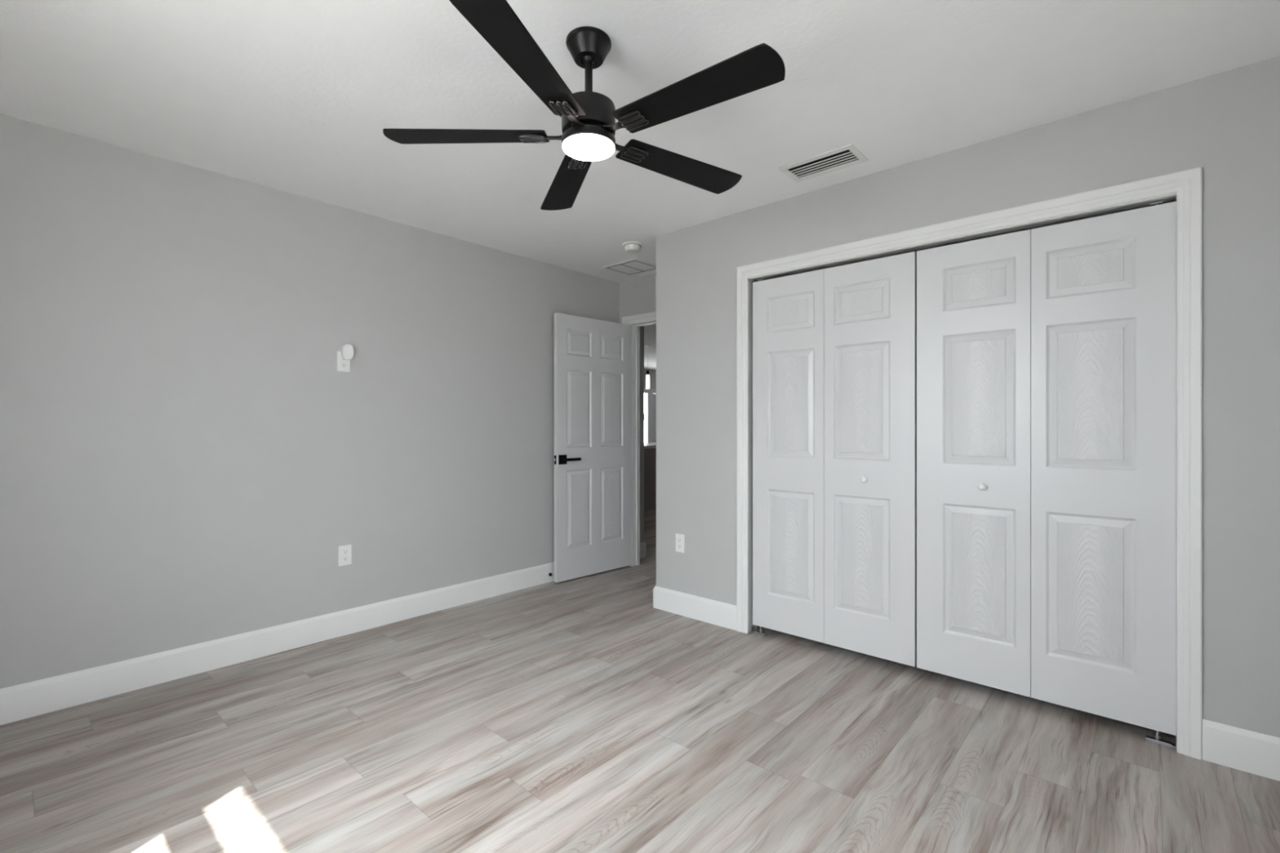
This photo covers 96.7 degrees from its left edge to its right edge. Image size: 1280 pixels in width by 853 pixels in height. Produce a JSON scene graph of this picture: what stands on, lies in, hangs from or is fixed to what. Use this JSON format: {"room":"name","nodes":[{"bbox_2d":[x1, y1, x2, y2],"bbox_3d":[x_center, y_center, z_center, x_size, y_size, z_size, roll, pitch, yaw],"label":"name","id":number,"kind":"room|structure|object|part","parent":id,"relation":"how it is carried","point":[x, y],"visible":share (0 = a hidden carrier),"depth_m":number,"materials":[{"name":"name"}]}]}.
{"room":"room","nodes":[
{"label":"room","id":0,"kind":"room"},
{"bbox_2d":[0,114,619,688],"bbox_3d":[-1.570,-0.030,3.479,0.120,2.440,4.217,0,0,42],"label":"wall","id":1,"kind":"structure","parent":0,"point":[187,458],"depth_m":2.86,"materials":[{"name":"grey paint"}]},
{"bbox_2d":[0,561,554,724],"bbox_3d":[-1.498,1.119,3.459,0.014,0.141,3.982,0,0,42],"label":"baseboard","id":2,"kind":"structure","parent":1,"relation":"attached to","point":[38,697],"depth_m":2.84,"materials":[{"name":"white paint"}]},
{"bbox_2d":[337,351,350,372],"bbox_3d":[-1.691,-0.370,3.246,0.008,0.114,0.071,0,0,42],"label":"wall outlet","id":3,"kind":"object","parent":1,"relation":"attached to","point":[343,365],"visible":0.76,"depth_m":3.24,"materials":[{"name":"white plastic"}]},
{"bbox_2d":[340,362,346,367],"bbox_3d":[-1.689,-0.350,3.244,0.003,0.029,0.034,0,0,42],"label":"socket","id":4,"kind":"object","parent":3,"relation":"attached to","point":[342,364],"depth_m":3.24,"materials":[{"name":"white plastic"}]},
{"bbox_2d":[341,343,354,360],"bbox_3d":[-1.664,-0.423,3.236,0.046,0.096,0.062,0,0,42],"label":"plug","id":5,"kind":"object","parent":3,"relation":"attached to","point":[347,349],"visible":1,"depth_m":3.22,"materials":[{"name":"white plastic"}]},
{"bbox_2d":[338,544,351,566],"bbox_3d":[-1.685,0.736,3.252,0.008,0.114,0.071,0,0,42],"label":"wall outlet","id":6,"kind":"object","parent":1,"relation":"attached to","point":[344,551],"visible":1,"depth_m":3.25,"materials":[{"name":"white plastic"}]},
{"bbox_2d":[342,555,348,561],"bbox_3d":[-1.683,0.755,3.251,0.003,0.029,0.034,0,0,42],"label":"socket","id":7,"kind":"object","parent":6,"relation":"attached to","point":[344,558],"depth_m":3.25,"materials":[{"name":"white plastic"}]},
{"bbox_2d":[342,549,348,554],"bbox_3d":[-1.683,0.716,3.251,0.003,0.029,0.034,0,0,42],"label":"socket","id":8,"kind":"object","parent":6,"relation":"attached to","point":[344,551],"depth_m":3.25,"materials":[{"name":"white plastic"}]},
{"bbox_2d":[619,274,656,324],"bbox_3d":[0.271,-0.030,4.607,1.134,2.440,0.085,0,0,42],"label":"wall","id":9,"kind":"structure","parent":0,"point":[638,295],"depth_m":4.81,"materials":[{"name":"grey paint"}]},
{"bbox_2d":[553,312,632,582],"bbox_3d":[-0.344,0.159,4.556,0.808,2.034,0.100,0,0,-45],"label":"door","id":10,"kind":"structure","parent":9,"relation":"in","point":[593,441],"depth_m":4.53,"materials":[{"name":"white wood"}]},
{"bbox_3d":[-0.521,0.251,4.343,0.149,0.022,0.047,0,0,-45],"label":"lever","id":11,"kind":"part","parent":10,"relation":"part of","materials":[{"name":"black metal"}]},
{"bbox_2d":[622,311,656,566],"bbox_3d":[0.243,0.123,4.621,0.978,2.134,0.106,0,0,42],"label":"door frame","id":12,"kind":"structure","parent":9,"relation":"attached to","point":[636,327],"depth_m":4.87,"materials":[{"name":"white paint"}]},
{"bbox_2d":[0,508,1279,852],"bbox_3d":[0.806,1.190,6.378,9.542,0.001,14.220,0,0,42],"label":"floor","id":13,"kind":"structure","parent":0,"point":[582,714],"depth_m":2.02,"materials":[{"name":"wood"}]},
{"bbox_2d":[644,442,656,511],"bbox_3d":[-0.129,0.732,8.475,0.930,0.917,2.360,0,0,42],"label":"kitchen island","id":14,"kind":"object","parent":13,"relation":"on","point":[650,449],"visible":0.04,"depth_m":8.12,"materials":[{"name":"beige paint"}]},
{"bbox_2d":[644,442,656,448],"bbox_3d":[-0.129,0.291,8.475,0.930,0.037,2.360,0,0,42],"label":"island countertop","id":15,"kind":"structure","parent":14,"relation":"on","point":[652,445],"depth_m":8.27,"materials":[{"name":"stone"}]},
{"bbox_2d":[751,626,767,635],"bbox_3d":[0.685,1.166,3.273,0.085,0.048,0.036,0,0,42],"label":"pivot bracket","id":16,"kind":"object","parent":13,"relation":"on","point":[760,632],"visible":1,"depth_m":3.26,"materials":[{"name":"metal"}]},
{"bbox_2d":[1145,730,1176,748],"bbox_3d":[1.960,1.166,2.141,0.085,0.048,0.036,0,0,42],"label":"pivot bracket","id":17,"kind":"object","parent":13,"relation":"on","point":[1156,739],"visible":1,"depth_m":2.14,"materials":[{"name":"metal"}]},
{"bbox_2d":[0,0,1279,369],"bbox_3d":[0.770,-1.310,6.438,9.200,0.120,11.750,0,0,42],"label":"ceiling","id":18,"kind":"structure","parent":0,"point":[298,97],"depth_m":2.06,"materials":[{"name":"paint"}]},
{"bbox_2d":[382,0,785,210],"bbox_3d":[-0.129,-1.071,1.835,1.237,0.358,1.256,0,0,42],"label":"ceiling fan","id":19,"kind":"object","parent":18,"relation":"hanging from","point":[589,126],"visible":1,"depth_m":1.76,"materials":[{"name":"black metal"}]},
{"bbox_3d":[-0.562,-0.942,1.848,0.522,0.029,0.136,0,0,0],"label":"blade","id":20,"kind":"part","parent":19,"relation":"part of","materials":[{"name":"black wood"}]},
{"bbox_3d":[-0.290,-0.942,1.471,0.136,0.029,0.522,0,0,18],"label":"blade","id":21,"kind":"part","parent":19,"relation":"part of","materials":[{"name":"black wood"}]},
{"bbox_3d":[-0.279,-0.937,1.848,0.092,0.013,0.048,0,0,0],"label":"arm","id":22,"kind":"part","parent":19,"relation":"part of","materials":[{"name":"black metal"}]},
{"bbox_3d":[-0.288,-0.942,2.223,0.136,0.029,0.522,0,0,-18],"label":"blade","id":23,"kind":"part","parent":19,"relation":"part of","materials":[{"name":"black wood"}]},
{"bbox_3d":[-0.202,-0.937,1.740,0.048,0.013,0.092,0,0,18],"label":"arm","id":24,"kind":"part","parent":19,"relation":"part of","materials":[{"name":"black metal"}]},
{"bbox_3d":[-0.077,-0.937,1.780,0.092,0.013,0.048,0,0,36],"label":"arm","id":25,"kind":"part","parent":19,"relation":"part of","materials":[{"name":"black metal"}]},
{"bbox_3d":[-0.075,-0.937,1.912,0.092,0.013,0.048,0,0,-36],"label":"arm","id":26,"kind":"part","parent":19,"relation":"part of","materials":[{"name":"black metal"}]},
{"bbox_3d":[0.154,-0.942,2.079,0.522,0.029,0.136,0,0,-36],"label":"blade","id":27,"kind":"part","parent":19,"relation":"part of","materials":[{"name":"black wood"}]},
{"bbox_3d":[0.153,-0.942,1.613,0.522,0.029,0.136,0,0,36],"label":"blade","id":28,"kind":"part","parent":19,"relation":"part of","materials":[{"name":"black wood"}]},
{"bbox_2d":[602,258,656,275],"bbox_3d":[-0.059,-1.246,4.469,0.350,0.007,0.320,0,0,42],"label":"air vent","id":29,"kind":"object","parent":18,"relation":"attached to","point":[632,267],"visible":0.89,"depth_m":4.45,"materials":[{"name":"metal"}]},
{"bbox_3d":[-0.115,-1.246,4.519,0.130,0.003,0.246,0,0,42],"label":"panel","id":30,"kind":"part","parent":29,"relation":"part of","materials":[{"name":"metal"}]},
{"bbox_3d":[-0.003,-1.246,4.419,0.130,0.003,0.246,0,0,42],"label":"panel","id":31,"kind":"part","parent":29,"relation":"part of","materials":[{"name":"metal"}]},
{"bbox_2d":[622,240,643,253],"bbox_3d":[-0.050,-1.225,3.905,0.142,0.050,0.142,0,0,42],"label":"smoke detector","id":32,"kind":"object","parent":18,"relation":"attached to","point":[632,246],"visible":1,"depth_m":3.87,"materials":[{"name":"white plastic"}]},
{"bbox_2d":[645,345,649,389],"bbox_3d":[0.120,-0.914,8.748,0.060,0.672,0.060,0,0,42],"label":"pendant lamp","id":33,"kind":"object","parent":18,"relation":"hanging from","point":[647,377],"visible":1,"depth_m":8.73,"materials":[{"name":"white plastic"}]},
{"bbox_3d":[0.120,-0.688,8.748,0.060,0.220,0.060,0,0,42],"label":"lamp shade","id":34,"kind":"part","parent":33,"relation":"part of","materials":[{"name":"white glass"}]},
{"bbox_3d":[0.120,-1.046,8.748,0.003,0.392,0.003,0,0,-18],"label":"cord","id":35,"kind":"part","parent":33,"relation":"part of","materials":[{"name":"plastic"}]},
{"bbox_2d":[777,143,868,182],"bbox_3d":[0.868,-1.246,2.706,0.360,0.007,0.206,0,0,42],"label":"ceiling vent","id":36,"kind":"object","parent":18,"relation":"in","point":[843,157],"visible":1,"depth_m":2.69,"materials":[{"name":"metal"}]},
{"bbox_2d":[640,326,644,542],"bbox_3d":[-1.792,-0.030,6.649,4.690,2.440,0.228,0,0,42],"label":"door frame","id":37,"kind":"structure","parent":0,"point":[642,328],"depth_m":5.16,"materials":[{"name":"grey paint"}]},
{"bbox_2d":[640,542,646,559],"bbox_3d":[-0.212,1.119,5.255,0.504,0.141,0.242,0,0,42],"label":"baseboard","id":38,"kind":"structure","parent":37,"relation":"attached to","point":[642,545],"depth_m":5.15,"materials":[{"name":"white paint"}]},
{"bbox_2d":[644,368,656,388],"bbox_3d":[-1.192,-0.030,10.968,0.150,2.440,7.483,0,0,42],"label":"wall","id":39,"kind":"structure","parent":0,"point":[652,373],"depth_m":12.49,"materials":[{"name":"grey paint"}]},
{"bbox_2d":[644,387,656,443],"bbox_3d":[0.188,0.080,12.473,0.115,1.820,2.400,0,0,42],"label":"window","id":40,"kind":"structure","parent":39,"relation":"in","point":[650,394],"depth_m":12.48,"materials":[{"name":"glass"}]},
{"bbox_3d":[0.188,0.080,12.473,0.115,1.820,2.400,0,0,42],"label":"frame","id":41,"kind":"part","parent":40,"relation":"part of","materials":[{"name":"plastic"}]},
{"bbox_2d":[653,586,736,630],"bbox_3d":[0.569,1.119,3.798,0.645,0.141,0.729,0,0,42],"label":"baseboard","id":42,"kind":"structure","parent":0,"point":[700,608],"depth_m":3.51,"materials":[{"name":"white paint"}]},
{"bbox_2d":[656,55,1279,737],"bbox_3d":[1.324,-0.030,2.736,3.155,2.440,0.115,0,0,42],"label":"wall","id":43,"kind":"structure","parent":0,"point":[1226,124],"depth_m":2.14,"materials":[{"name":"grey paint"}]},
{"bbox_2d":[675,533,684,552],"bbox_3d":[0.253,0.739,3.604,0.071,0.114,0.008,0,0,42],"label":"wall outlet","id":44,"kind":"object","parent":43,"relation":"attached to","point":[680,539],"visible":1,"depth_m":3.60,"materials":[{"name":"white plastic"}]},
{"bbox_2d":[752,251,916,666],"bbox_3d":[0.980,0.155,2.996,0.876,1.973,0.060,0,0,42],"label":"door","id":45,"kind":"structure","parent":43,"relation":"in","point":[834,348],"depth_m":2.95,"materials":[{"name":"white wood"}]},
{"bbox_3d":[1.121,0.265,2.848,0.032,0.032,0.026,0,0,42],"label":"knob","id":46,"kind":"part","parent":45,"relation":"part of","materials":[{"name":"white plastic"}]},
{"bbox_2d":[751,196,1174,281],"bbox_3d":[1.323,-0.840,2.709,1.783,0.022,0.024,0,0,42],"label":"door track","id":47,"kind":"object","parent":43,"relation":"attached to","point":[1170,199],"visible":1,"depth_m":2.52,"materials":[{"name":"metal"}]},
{"bbox_2d":[736,166,1201,759],"bbox_3d":[1.327,0.131,2.720,1.931,2.118,0.134,0,0,42],"label":"door frame","id":48,"kind":"structure","parent":43,"relation":"attached to","point":[1187,184],"depth_m":2.09,"materials":[{"name":"white paint"}]},
{"bbox_2d":[916,201,1176,735],"bbox_3d":[1.649,0.155,2.402,0.896,1.973,0.060,0,0,42],"label":"door","id":49,"kind":"structure","parent":43,"relation":"in","point":[1046,356],"depth_m":2.35,"materials":[{"name":"white wood"}]},
{"bbox_3d":[1.507,0.265,2.505,0.032,0.032,0.026,0,0,42],"label":"knob","id":50,"kind":"part","parent":49,"relation":"part of","materials":[{"name":"white plastic"}]},
{"bbox_2d":[1201,718,1279,781],"bbox_3d":[2.237,1.119,1.839,0.598,0.141,0.014,0,0,42],"label":"baseboard","id":51,"kind":"structure","parent":43,"relation":"attached to","point":[1252,752],"depth_m":1.97,"materials":[{"name":"white paint"}]}
]}

